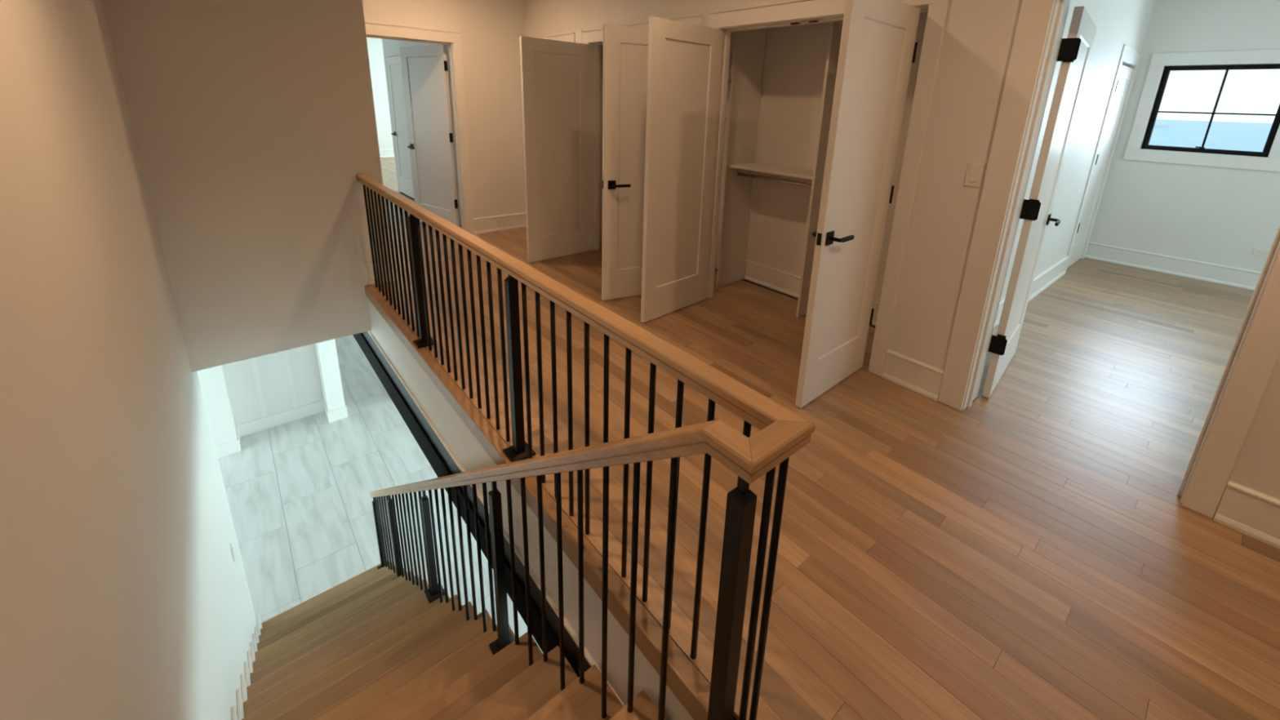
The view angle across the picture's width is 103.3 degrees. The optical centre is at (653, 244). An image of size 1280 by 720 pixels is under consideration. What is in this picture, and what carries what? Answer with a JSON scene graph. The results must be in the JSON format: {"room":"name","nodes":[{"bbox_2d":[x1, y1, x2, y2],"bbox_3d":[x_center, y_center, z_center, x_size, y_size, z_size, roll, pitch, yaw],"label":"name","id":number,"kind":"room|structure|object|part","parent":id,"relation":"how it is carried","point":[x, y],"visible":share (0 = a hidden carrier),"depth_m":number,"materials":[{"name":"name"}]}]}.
{"room":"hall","nodes":[
{"label":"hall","id":0,"kind":"room"},
{"bbox_2d":[0,0,257,719],"bbox_3d":[-1.151,1.692,1.088,0.150,6.304,7.500,-11,21,-39],"label":"wall","id":1,"kind":"structure","parent":0,"point":[124,596],"depth_m":1.49,"materials":[{"name":"paint"}]},
{"bbox_2d":[230,543,234,562],"bbox_3d":[-3.183,2.328,3.824,0.010,0.116,0.072,-11,21,-39],"label":"light switch","id":2,"kind":"object","parent":1,"relation":"attached to","point":[231,547],"visible":1,"depth_m":3.81,"materials":[{"name":"white plastic"}]},
{"bbox_2d":[102,0,391,372],"bbox_3d":[-3.078,-0.841,4.006,1.364,3.150,1.125,-11,21,-39],"label":"wall","id":3,"kind":"structure","parent":0,"point":[254,122],"depth_m":3.58,"materials":[{"name":"paint"}]},
{"bbox_2d":[364,260,394,285],"bbox_3d":[-2.299,0.236,4.246,0.203,0.180,0.027,-11,21,-39],"label":"baseboard","id":4,"kind":"structure","parent":3,"relation":"attached to","point":[369,267],"depth_m":4.21,"materials":[{"name":"paint"}]},
{"bbox_2d":[368,330,624,706],"bbox_3d":[-1.196,1.185,2.963,0.042,0.013,4.754,-11,21,-39],"label":"trim","id":5,"kind":"structure","parent":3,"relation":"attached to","point":[548,598],"depth_m":2.37,"materials":[{"name":"paint"}]},
{"bbox_2d":[222,343,323,425],"bbox_3d":[-5.871,1.307,7.657,1.130,3.154,0.100,-11,21,-39],"label":"wall","id":6,"kind":"structure","parent":0,"point":[272,370],"depth_m":7.83,"materials":[{"name":"paint"}]},
{"bbox_2d":[250,350,297,417],"bbox_3d":[-5.845,1.225,7.582,0.460,2.954,0.004,-11,21,-39],"label":"trim","id":7,"kind":"structure","parent":6,"relation":"attached to","point":[253,361],"depth_m":7.84,"materials":[{"name":"paint"}]},
{"bbox_2d":[237,400,324,436],"bbox_3d":[-5.875,2.741,8.015,1.138,0.200,0.027,-11,21,-39],"label":"baseboard","id":8,"kind":"structure","parent":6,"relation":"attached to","point":[277,419],"depth_m":7.99,"materials":[{"name":"paint"}]},
{"bbox_2d":[196,334,542,653],"bbox_3d":[-2.891,3.316,6.992,11.800,0.150,17.598,-11,21,-39],"label":"floor","id":9,"kind":"structure","parent":0,"point":[298,491],"depth_m":6.60,"materials":[{"name":"tile"}]},
{"bbox_2d":[197,364,240,458],"bbox_3d":[-6.221,1.473,7.028,0.275,3.153,0.436,-11,21,-39],"label":"square column","id":10,"kind":"structure","parent":9,"relation":"on","point":[224,431],"depth_m":7.13,"materials":[{"name":"paint"}]},
{"bbox_2d":[314,338,347,422],"bbox_3d":[-5.177,1.264,7.893,0.265,3.153,0.436,-11,21,-39],"label":"square column","id":11,"kind":"structure","parent":9,"relation":"on","point":[335,406],"depth_m":7.99,"materials":[{"name":"paint"}]},
{"bbox_2d":[231,562,666,719],"bbox_3d":[-1.797,2.547,3.088,1.125,3.528,4.585,-11,21,-39],"label":"staircase","id":12,"kind":"structure","parent":9,"relation":"on","point":[372,645],"depth_m":2.62,"materials":[{"name":"brown wood"}]},
{"bbox_2d":[355,173,815,719],"bbox_3d":[-1.306,1.919,3.247,0.254,4.284,4.631,-11,21,-39],"label":"stair railing","id":13,"kind":"object","parent":12,"relation":"on","point":[783,432],"visible":0.93,"depth_m":1.68,"materials":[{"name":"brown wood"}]},
{"bbox_3d":[-2.882,3.044,5.307,0.041,0.870,0.041,-11,21,-39],"label":"newel post","id":14,"kind":"part","parent":13,"relation":"part of","materials":[{"name":"black metal"}]},
{"bbox_3d":[-2.315,2.652,4.527,0.041,0.898,0.041,-11,21,-39],"label":"newel post","id":15,"kind":"part","parent":13,"relation":"part of","materials":[{"name":"black metal"}]},
{"bbox_3d":[-1.466,0.224,3.147,0.041,0.832,0.041,-11,21,-39],"label":"newel post","id":16,"kind":"part","parent":13,"relation":"part of","materials":[{"name":"black metal"}]},
{"bbox_3d":[-1.480,0.625,3.260,0.108,0.022,0.108,-11,21,-39],"label":"plate","id":17,"kind":"part","parent":13,"relation":"part of","materials":[{"name":"black metal"}]},
{"bbox_3d":[-1.506,2.022,3.397,0.041,0.799,0.041,-11,21,-39],"label":"newel post","id":18,"kind":"part","parent":13,"relation":"part of","materials":[{"name":"black metal"}]},
{"bbox_3d":[-1.519,2.407,3.506,0.108,0.022,0.108,-11,21,-39],"label":"plate","id":19,"kind":"part","parent":13,"relation":"part of","materials":[{"name":"black metal"}]},
{"bbox_3d":[-0.700,1.487,2.294,0.041,0.898,0.041,-11,21,-39],"label":"newel post","id":20,"kind":"part","parent":13,"relation":"part of","materials":[{"name":"black metal"}]},
{"bbox_3d":[-0.715,1.920,2.417,0.108,0.022,0.108,-11,21,-39],"label":"plate","id":21,"kind":"part","parent":13,"relation":"part of","materials":[{"name":"black metal"}]},
{"bbox_3d":[-0.595,0.531,2.169,0.041,0.832,0.041,-11,21,-39],"label":"newel post","id":22,"kind":"part","parent":13,"relation":"part of","materials":[{"name":"black metal"}]},
{"bbox_3d":[-0.609,0.932,2.282,0.108,0.022,0.108,-11,21,-39],"label":"plate","id":23,"kind":"part","parent":13,"relation":"part of","materials":[{"name":"black metal"}]},
{"bbox_3d":[-1.379,1.481,3.113,0.059,3.374,4.482,-11,21,-39],"label":"handrail","id":24,"kind":"part","parent":13,"relation":"part of","materials":[{"name":"brown wood"}]},
{"bbox_3d":[-1.005,-0.066,2.520,0.059,0.050,4.073,-11,21,-39],"label":"handrail","id":25,"kind":"part","parent":13,"relation":"part of","materials":[{"name":"brown wood"}]},
{"bbox_3d":[0.159,0.406,0.995,0.059,0.050,0.132,-11,21,-39],"label":"handrail","id":26,"kind":"part","parent":13,"relation":"part of","materials":[{"name":"brown wood"}]},
{"bbox_3d":[0.162,0.871,1.109,0.042,0.808,0.042,-11,21,-39],"label":"newel post","id":27,"kind":"part","parent":13,"relation":"part of","materials":[{"name":"black metal"}]},
{"bbox_3d":[0.238,0.403,1.014,0.205,0.050,0.059,-11,21,-39],"label":"handrail","id":28,"kind":"part","parent":13,"relation":"part of","materials":[{"name":"brown wood"}]},
{"bbox_2d":[366,38,461,225],"bbox_3d":[-5.227,-2.300,8.143,7.200,2.740,8.340,-11,21,-39],"label":"wall","id":29,"kind":"structure","parent":0,"point":[379,50],"depth_m":11.90,"materials":[{"name":"paint"}]},
{"bbox_2d":[379,149,394,157],"bbox_3d":[-7.895,-1.995,11.441,7.000,0.180,0.027,-11,21,-39],"label":"baseboard","id":30,"kind":"structure","parent":29,"relation":"attached to","point":[388,153],"depth_m":12.51,"materials":[{"name":"paint"}]},
{"bbox_2d":[386,55,414,199],"bbox_3d":[-3.808,-1.741,7.573,0.100,2.030,0.793,-11,21,-39],"label":"door","id":31,"kind":"structure","parent":29,"relation":"in","point":[393,64],"depth_m":7.60,"materials":[{"name":"paint"}]},
{"bbox_3d":[-3.794,-1.808,7.571,0.008,1.682,0.544,-11,21,-39],"label":"panel moulding","id":32,"kind":"part","parent":31,"relation":"part of","materials":[{"name":"paint"}]},
{"bbox_3d":[-3.784,-1.810,7.580,0.019,1.688,0.550,-11,21,-39],"label":"panel","id":33,"kind":"part","parent":31,"relation":"part of","materials":[{"name":"paint"}]},
{"bbox_2d":[362,0,525,218],"bbox_3d":[-2.239,-1.425,5.421,2.105,2.740,0.115,-11,21,-39],"label":"wall","id":34,"kind":"structure","parent":0,"point":[491,30],"depth_m":5.62,"materials":[{"name":"paint"}]},
{"bbox_2d":[364,22,474,234],"bbox_3d":[-2.476,-1.103,5.293,1.014,2.173,0.143,-11,21,-39],"label":"door frame","id":35,"kind":"structure","parent":34,"relation":"attached to","point":[375,30],"depth_m":5.38,"materials":[{"name":"paint"}]},
{"bbox_3d":[-2.090,-1.110,5.562,0.084,2.066,0.018,-11,21,-39],"label":"casing leg","id":36,"kind":"part","parent":35,"relation":"part of","materials":[{"name":"paint"}]},
{"bbox_2d":[400,44,459,226],"bbox_3d":[-2.582,-1.202,5.842,0.851,2.042,0.166,13,19,33],"label":"door","id":37,"kind":"structure","parent":34,"relation":"in","point":[424,69],"depth_m":5.78,"materials":[{"name":"paint"}]},
{"bbox_3d":[-2.592,-1.264,5.816,0.602,1.694,0.008,13,19,33],"label":"panel moulding","id":38,"kind":"part","parent":37,"relation":"part of","materials":[{"name":"paint"}]},
{"bbox_3d":[-2.585,-1.266,5.827,0.608,1.700,0.019,13,19,33],"label":"panel","id":39,"kind":"part","parent":37,"relation":"part of","materials":[{"name":"paint"}]},
{"bbox_2d":[472,212,526,234],"bbox_3d":[-1.805,-0.264,6.074,0.735,0.180,0.027,-11,21,-39],"label":"baseboard","id":40,"kind":"structure","parent":34,"relation":"attached to","point":[484,224],"depth_m":6.02,"materials":[{"name":"paint"}]},
{"bbox_2d":[497,219,507,226],"bbox_3d":[-1.812,-0.257,6.064,0.116,0.070,0.008,-11,21,-39],"label":"wall outlet","id":41,"kind":"object","parent":34,"relation":"attached to","point":[500,223],"visible":1,"depth_m":6.06,"materials":[{"name":"white plastic"}]},
{"bbox_2d":[599,12,927,302],"bbox_3d":[0.669,-0.990,4.238,0.740,2.740,3.650,-11,21,-39],"label":"wall","id":42,"kind":"structure","parent":0,"point":[795,56],"depth_m":4.12,"materials":[{"name":"paint"}]},
{"bbox_2d":[715,249,879,325],"bbox_3d":[0.807,0.214,4.705,0.027,0.180,3.500,-11,21,-39],"label":"baseboard","id":43,"kind":"structure","parent":42,"relation":"attached to","point":[788,283],"depth_m":4.42,"materials":[{"name":"paint"}]},
{"bbox_2d":[372,156,1279,719],"bbox_3d":[-1.473,0.021,6.190,9.550,0.410,17.100,-11,21,-39],"label":"floor","id":44,"kind":"structure","parent":0,"point":[935,560],"depth_m":2.04,"materials":[{"name":"brown wood"}]},
{"bbox_2d":[366,297,693,719],"bbox_3d":[-1.022,1.072,2.738,0.027,0.340,4.254,-11,21,-39],"label":"fascia","id":45,"kind":"object","parent":44,"relation":"attached to","point":[471,455],"visible":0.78,"depth_m":2.10,"materials":[{"name":"paint"}]},
{"bbox_2d":[364,284,710,719],"bbox_3d":[-1.098,0.832,2.784,0.056,0.090,3.979,-11,21,-39],"label":"trim","id":46,"kind":"structure","parent":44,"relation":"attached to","point":[685,681],"depth_m":1.82,"materials":[{"name":"brown wood"}]},
{"bbox_2d":[728,68,731,83],"bbox_3d":[0.158,-0.974,4.926,0.345,2.300,1.775,-11,21,-39],"label":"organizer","id":47,"kind":"object","parent":44,"relation":"on","point":[730,69],"visible":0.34,"depth_m":4.18,"materials":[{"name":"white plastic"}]},
{"bbox_2d":[716,20,843,317],"bbox_3d":[1.002,-0.681,3.961,0.365,2.320,0.845,-11,21,-39],"label":"organizer","id":48,"kind":"object","parent":44,"relation":"on","point":[741,168],"visible":0.6,"depth_m":4.10,"materials":[{"name":"white wood"}]},
{"bbox_3d":[0.735,-0.766,4.264,0.365,2.300,0.020,-11,21,-39],"label":"panel","id":49,"kind":"part","parent":48,"relation":"part of","materials":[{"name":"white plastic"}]},
{"bbox_2d":[728,162,813,179],"bbox_3d":[1.006,-0.587,3.995,0.345,0.020,0.803,-11,21,-39],"label":"shelf","id":50,"kind":"object","parent":48,"relation":"attached to","point":[767,168],"depth_m":3.98,"materials":[{"name":"white wood"}]},
{"bbox_3d":[0.972,-0.508,3.988,0.028,0.027,0.799,-11,21,-39],"label":"hanging rod","id":51,"kind":"part","parent":48,"relation":"part of","materials":[{"name":"silver metal"}]},
{"bbox_3d":[1.269,-0.578,3.664,0.365,2.300,0.020,-11,21,-39],"label":"panel","id":52,"kind":"part","parent":48,"relation":"part of","materials":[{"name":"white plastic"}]},
{"bbox_2d":[524,0,1279,515],"bbox_3d":[1.263,-0.628,3.031,0.215,2.740,8.260,-11,21,-39],"label":"wall","id":53,"kind":"structure","parent":0,"point":[979,36],"depth_m":2.62,"materials":[{"name":"paint"}]},
{"bbox_2d":[519,35,591,262],"bbox_3d":[-0.914,-0.869,4.871,0.730,2.042,0.046,-12,21,-40],"label":"door","id":54,"kind":"structure","parent":53,"relation":"in","point":[556,75],"depth_m":4.83,"materials":[{"name":"paint"}]},
{"bbox_3d":[-0.913,-0.931,4.846,0.488,1.700,0.019,-12,21,-40],"label":"panel","id":55,"kind":"part","parent":54,"relation":"part of","materials":[{"name":"paint"}]},
{"bbox_3d":[-0.904,-0.928,4.836,0.482,1.694,0.008,-12,21,-40],"label":"panel moulding","id":56,"kind":"part","parent":54,"relation":"part of","materials":[{"name":"paint"}]},
{"bbox_2d":[535,32,575,42],"bbox_3d":[-1.074,-1.150,5.630,0.143,2.173,0.945,-11,21,-39],"label":"door frame","id":57,"kind":"structure","parent":53,"relation":"attached to","point":[571,37],"depth_m":5.11,"materials":[{"name":"paint"}]},
{"bbox_2d":[575,29,582,43],"bbox_3d":[-0.763,-1.027,5.205,0.012,2.190,0.123,-11,21,-39],"label":"trim","id":58,"kind":"structure","parent":53,"relation":"attached to","point":[578,33],"depth_m":4.92,"materials":[{"name":"paint"}]},
{"bbox_2d":[601,24,648,300],"bbox_3d":[-0.060,-0.573,3.929,0.713,2.042,0.166,-6,18,-26],"label":"door","id":59,"kind":"structure","parent":53,"relation":"in","point":[625,48],"depth_m":3.81,"materials":[{"name":"paint"}]},
{"bbox_3d":[-0.249,-0.445,3.808,0.139,0.022,0.057,-6,18,-26],"label":"lever","id":60,"kind":"part","parent":59,"relation":"part of","materials":[{"name":"black metal"}]},
{"bbox_3d":[-0.057,-0.632,3.897,0.464,1.694,0.008,-6,18,-26],"label":"panel moulding","id":61,"kind":"part","parent":59,"relation":"part of","materials":[{"name":"paint"}]},
{"bbox_3d":[-0.063,-0.636,3.909,0.470,1.700,0.019,-6,18,-26],"label":"panel","id":62,"kind":"part","parent":59,"relation":"part of","materials":[{"name":"paint"}]},
{"bbox_2d":[581,13,703,251],"bbox_3d":[-0.158,-0.827,4.601,0.143,2.173,1.605,-11,21,-39],"label":"door frame","id":63,"kind":"structure","parent":53,"relation":"attached to","point":[594,37],"depth_m":5.01,"materials":[{"name":"paint"}]},
{"bbox_2d":[640,16,723,322],"bbox_3d":[0.197,-0.482,3.639,0.712,2.042,0.046,-13,22,-43],"label":"door","id":64,"kind":"structure","parent":53,"relation":"in","point":[685,59],"depth_m":3.58,"materials":[{"name":"paint"}]},
{"bbox_3d":[0.199,-0.543,3.613,0.470,1.700,0.019,-13,22,-43],"label":"panel","id":65,"kind":"part","parent":64,"relation":"part of","materials":[{"name":"paint"}]},
{"bbox_3d":[0.208,-0.540,3.604,0.464,1.694,0.008,-13,22,-43],"label":"panel moulding","id":66,"kind":"part","parent":64,"relation":"part of","materials":[{"name":"paint"}]},
{"bbox_2d":[705,0,949,376],"bbox_3d":[0.936,-0.441,3.372,0.143,2.173,1.607,-11,21,-39],"label":"door frame","id":67,"kind":"structure","parent":53,"relation":"attached to","point":[802,11],"depth_m":2.95,"materials":[{"name":"paint"}]},
{"bbox_3d":[1.385,-0.208,2.801,0.018,2.066,0.089,-11,21,-39],"label":"casing leg","id":68,"kind":"part","parent":67,"relation":"part of","materials":[{"name":"paint"}]},
{"bbox_2d":[795,0,920,408],"bbox_3d":[1.064,-0.173,2.653,0.707,2.042,0.166,-12,21,-41],"label":"door","id":69,"kind":"structure","parent":53,"relation":"in","point":[877,50],"depth_m":2.58,"materials":[{"name":"paint"}]},
{"bbox_3d":[0.800,-0.026,2.449,0.002,0.060,0.023,-12,21,-41],"label":"latch plate","id":70,"kind":"part","parent":69,"relation":"part of","materials":[{"name":"black metal"}]},
{"bbox_3d":[0.927,-0.032,2.491,0.139,0.022,0.057,-12,21,-41],"label":"lever","id":71,"kind":"part","parent":69,"relation":"part of","materials":[{"name":"black metal"}]},
{"bbox_3d":[1.062,-0.235,2.632,0.463,1.700,0.019,-12,21,-41],"label":"panel","id":72,"kind":"part","parent":69,"relation":"part of","materials":[{"name":"paint"}]},
{"bbox_3d":[1.071,-0.232,2.622,0.457,1.694,0.008,-12,21,-41],"label":"panel moulding","id":73,"kind":"part","parent":69,"relation":"part of","materials":[{"name":"paint"}]},
{"bbox_2d":[881,349,943,401],"bbox_3d":[1.482,0.746,2.907,0.027,0.180,0.314,-11,21,-39],"label":"baseboard","id":74,"kind":"structure","parent":53,"relation":"attached to","point":[923,379],"depth_m":2.90,"materials":[{"name":"paint"}]},
{"bbox_2d":[964,162,984,187],"bbox_3d":[1.595,-0.347,2.521,0.010,0.116,0.072,-11,21,-39],"label":"light switch","id":75,"kind":"object","parent":53,"relation":"attached to","point":[974,174],"visible":1,"depth_m":2.52,"materials":[{"name":"white plastic"}]},
{"bbox_2d":[982,5,1097,398],"bbox_3d":[2.175,-0.181,2.855,0.166,2.022,0.814,16,21,41],"label":"door","id":76,"kind":"structure","parent":53,"relation":"in","point":[1074,51],"depth_m":2.72,"materials":[{"name":"paint"}]},
{"bbox_3d":[1.878,0.550,2.763,0.073,0.100,0.004,16,21,41],"label":"hinge plate","id":77,"kind":"part","parent":76,"relation":"part of","materials":[{"name":"black metal"}]},
{"bbox_3d":[1.903,-0.175,2.557,0.073,0.100,0.004,16,21,41],"label":"hinge plate","id":78,"kind":"part","parent":76,"relation":"part of","materials":[{"name":"black metal"}]},
{"bbox_3d":[2.181,-0.246,2.841,0.019,1.680,0.570,16,21,41],"label":"panel","id":79,"kind":"part","parent":76,"relation":"part of","materials":[{"name":"paint"}]},
{"bbox_3d":[2.190,-0.243,2.833,0.008,1.674,0.564,16,21,41],"label":"panel moulding","id":80,"kind":"part","parent":76,"relation":"part of","materials":[{"name":"paint"}]},
{"bbox_3d":[2.406,-0.137,3.043,0.057,0.022,0.139,16,21,41],"label":"lever","id":81,"kind":"part","parent":76,"relation":"part of","materials":[{"name":"black metal"}]},
{"bbox_3d":[1.928,-0.906,2.350,0.073,0.100,0.004,16,21,41],"label":"hinge plate","id":82,"kind":"part","parent":76,"relation":"part of","materials":[{"name":"black metal"}]},
{"bbox_2d":[937,0,1279,518],"bbox_3d":[2.041,-0.079,2.203,0.243,2.188,1.055,-11,21,-39],"label":"door frame","id":83,"kind":"structure","parent":53,"relation":"attached to","point":[1254,356],"depth_m":2.30,"materials":[{"name":"paint"}]},
{"bbox_3d":[1.657,-0.112,2.495,0.018,2.066,0.119,-11,21,-39],"label":"casing leg","id":84,"kind":"part","parent":83,"relation":"part of","materials":[{"name":"paint"}]},
{"bbox_3d":[2.272,0.105,1.804,0.018,2.066,0.090,-11,21,-39],"label":"casing leg","id":85,"kind":"part","parent":83,"relation":"part of","materials":[{"name":"paint"}]},
{"bbox_2d":[1213,480,1279,549],"bbox_3d":[3.035,1.294,1.162,0.027,0.180,2.370,-11,21,-39],"label":"baseboard","id":86,"kind":"structure","parent":53,"relation":"attached to","point":[1255,514],"depth_m":1.97,"materials":[{"name":"paint"}]},
{"bbox_2d":[1000,0,1155,300],"bbox_3d":[3.287,-0.867,4.123,4.315,2.740,0.150,-11,21,-39],"label":"wall","id":87,"kind":"structure","parent":0,"point":[1118,23],"depth_m":4.37,"materials":[{"name":"paint"}]},
{"bbox_2d":[993,256,1068,328],"bbox_3d":[2.926,0.459,4.097,3.320,0.180,0.027,-11,21,-39],"label":"baseboard","id":88,"kind":"structure","parent":87,"relation":"attached to","point":[1056,271],"depth_m":4.64,"materials":[{"name":"paint"}]},
{"bbox_2d":[1066,64,1133,268],"bbox_3d":[4.573,-0.765,5.211,0.748,2.022,0.055,-11,21,-39],"label":"door","id":89,"kind":"structure","parent":87,"relation":"in","point":[1125,75],"depth_m":5.24,"materials":[{"name":"paint"}]},
{"bbox_3d":[4.575,-0.833,5.205,0.538,1.680,0.019,-11,21,-39],"label":"panel","id":90,"kind":"part","parent":89,"relation":"part of","materials":[{"name":"paint"}]},
{"bbox_3d":[4.583,-0.829,5.196,0.532,1.674,0.008,-11,21,-39],"label":"panel moulding","id":91,"kind":"part","parent":89,"relation":"part of","materials":[{"name":"paint"}]},
{"bbox_2d":[1064,44,1142,271],"bbox_3d":[4.554,-0.846,5.219,0.950,2.188,0.129,-11,21,-39],"label":"door frame","id":92,"kind":"structure","parent":87,"relation":"attached to","point":[1130,57],"depth_m":5.07,"materials":[{"name":"paint"}]},
{"bbox_3d":[4.912,-0.841,5.467,0.094,2.066,0.012,-11,21,-39],"label":"casing leg","id":93,"kind":"part","parent":92,"relation":"part of","materials":[{"name":"paint"}]},
{"bbox_2d":[1088,0,1279,271],"bbox_3d":[6.316,-0.740,4.044,0.160,2.740,4.244,-11,21,-39],"label":"wall","id":94,"kind":"structure","parent":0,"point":[1212,215],"depth_m":5.02,"materials":[{"name":"paint"}]},
{"bbox_2d":[1084,241,1261,290],"bbox_3d":[6.218,0.511,4.316,0.027,0.180,3.994,-11,21,-39],"label":"baseboard","id":95,"kind":"structure","parent":94,"relation":"attached to","point":[1208,272],"depth_m":5.23,"materials":[{"name":"paint"}]},
{"bbox_2d":[1123,48,1279,172],"bbox_3d":[5.440,-1.309,4.910,0.129,1.065,1.093,-11,21,-39],"label":"window","id":96,"kind":"structure","parent":94,"relation":"attached to","point":[1233,60],"depth_m":4.96,"materials":[{"name":"black metal"}]},
{"bbox_3d":[5.466,-1.314,4.932,0.060,0.825,0.873,-11,21,-39],"label":"frame","id":97,"kind":"part","parent":96,"relation":"part of","materials":[{"name":"black metal"}]},
{"bbox_2d":[1252,247,1269,256],"bbox_3d":[5.757,0.071,4.782,0.008,0.070,0.116,-11,21,-39],"label":"wall outlet","id":98,"kind":"object","parent":94,"relation":"attached to","point":[1260,251],"visible":0.72,"depth_m":4.79,"materials":[{"name":"white plastic"}]},
{"bbox_3d":[-2.200,0.378,5.448,11.800,0.120,15.800,-11,21,-39],"label":"ceiling","id":99,"kind":"structure","parent":0,"visible":0},
{"bbox_2d":[352,331,591,677],"bbox_3d":[-2.463,0.917,4.490,0.106,0.352,8.700,-11,21,-39],"label":"steel beam","id":100,"kind":"structure","parent":99,"relation":"attached to","point":[441,461],"depth_m":2.90,"materials":[{"name":"black metal"}]},
{"label":"outside","id":101,"kind":"structure","parent":0,"visible":0},
{"bbox_2d":[1148,119,1272,151],"bbox_3d":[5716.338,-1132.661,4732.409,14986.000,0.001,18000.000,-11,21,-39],"label":"sea","id":102,"kind":"structure","parent":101,"point":[1228,135],"depth_m":344.85,"materials":[{"name":"liquid"}]},
{"bbox_2d":[1154,120,1170,128],"bbox_3d":[572.433,-137.832,577.322,8.000,7.800,28.000,1,16,-2],"label":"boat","id":103,"kind":"object","parent":102,"relation":"on","point":[1157,123],"visible":0.57,"depth_m":569.60,"materials":[{"name":"white"}]}
]}

